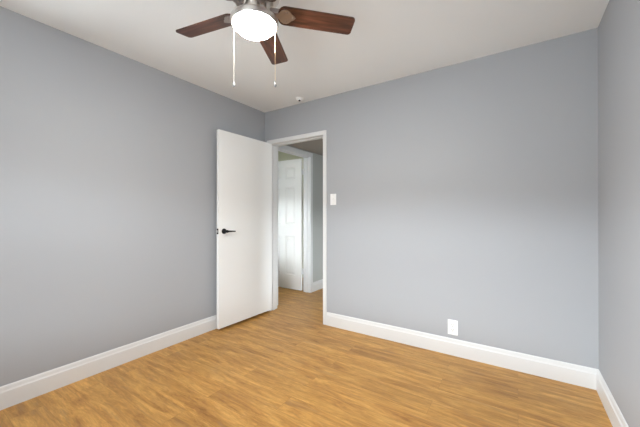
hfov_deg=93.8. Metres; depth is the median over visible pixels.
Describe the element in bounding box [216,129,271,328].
door
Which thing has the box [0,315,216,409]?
baseboard
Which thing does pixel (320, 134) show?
door frame
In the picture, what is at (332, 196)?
light switch
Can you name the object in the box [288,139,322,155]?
ceiling
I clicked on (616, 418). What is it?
baseboard
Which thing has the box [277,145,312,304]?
door frame
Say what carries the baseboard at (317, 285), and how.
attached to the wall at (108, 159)
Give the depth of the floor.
2.02 m
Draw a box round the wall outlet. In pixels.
[448,319,457,335]
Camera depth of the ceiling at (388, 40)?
2.12 m
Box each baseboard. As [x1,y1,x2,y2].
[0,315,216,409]
[313,279,322,291]
[326,312,597,389]
[596,369,628,426]
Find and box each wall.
[0,6,322,386]
[265,28,598,368]
[278,151,302,276]
[598,0,639,426]
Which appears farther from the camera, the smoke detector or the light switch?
the smoke detector
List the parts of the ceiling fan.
blade, lamp shade, blade, blade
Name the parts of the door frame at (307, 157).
casing, head casing, casing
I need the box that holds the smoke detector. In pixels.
[296,97,303,101]
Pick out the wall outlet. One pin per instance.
(452, 324)
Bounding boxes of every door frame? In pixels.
[267,130,326,324]
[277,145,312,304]
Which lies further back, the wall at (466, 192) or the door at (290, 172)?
the door at (290, 172)
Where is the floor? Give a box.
[0,277,612,426]
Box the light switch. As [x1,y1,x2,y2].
[330,194,335,204]
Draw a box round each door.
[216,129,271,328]
[278,159,304,290]
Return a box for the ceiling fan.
[176,0,354,86]
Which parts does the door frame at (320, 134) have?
head casing, casing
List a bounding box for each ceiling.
[0,0,608,112]
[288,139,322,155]
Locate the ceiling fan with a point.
(257, 20)
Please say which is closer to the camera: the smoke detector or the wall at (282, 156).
the smoke detector
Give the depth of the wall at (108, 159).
2.24 m
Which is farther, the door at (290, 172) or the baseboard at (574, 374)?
the door at (290, 172)
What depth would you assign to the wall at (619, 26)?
1.60 m
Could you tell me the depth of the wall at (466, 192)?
2.42 m

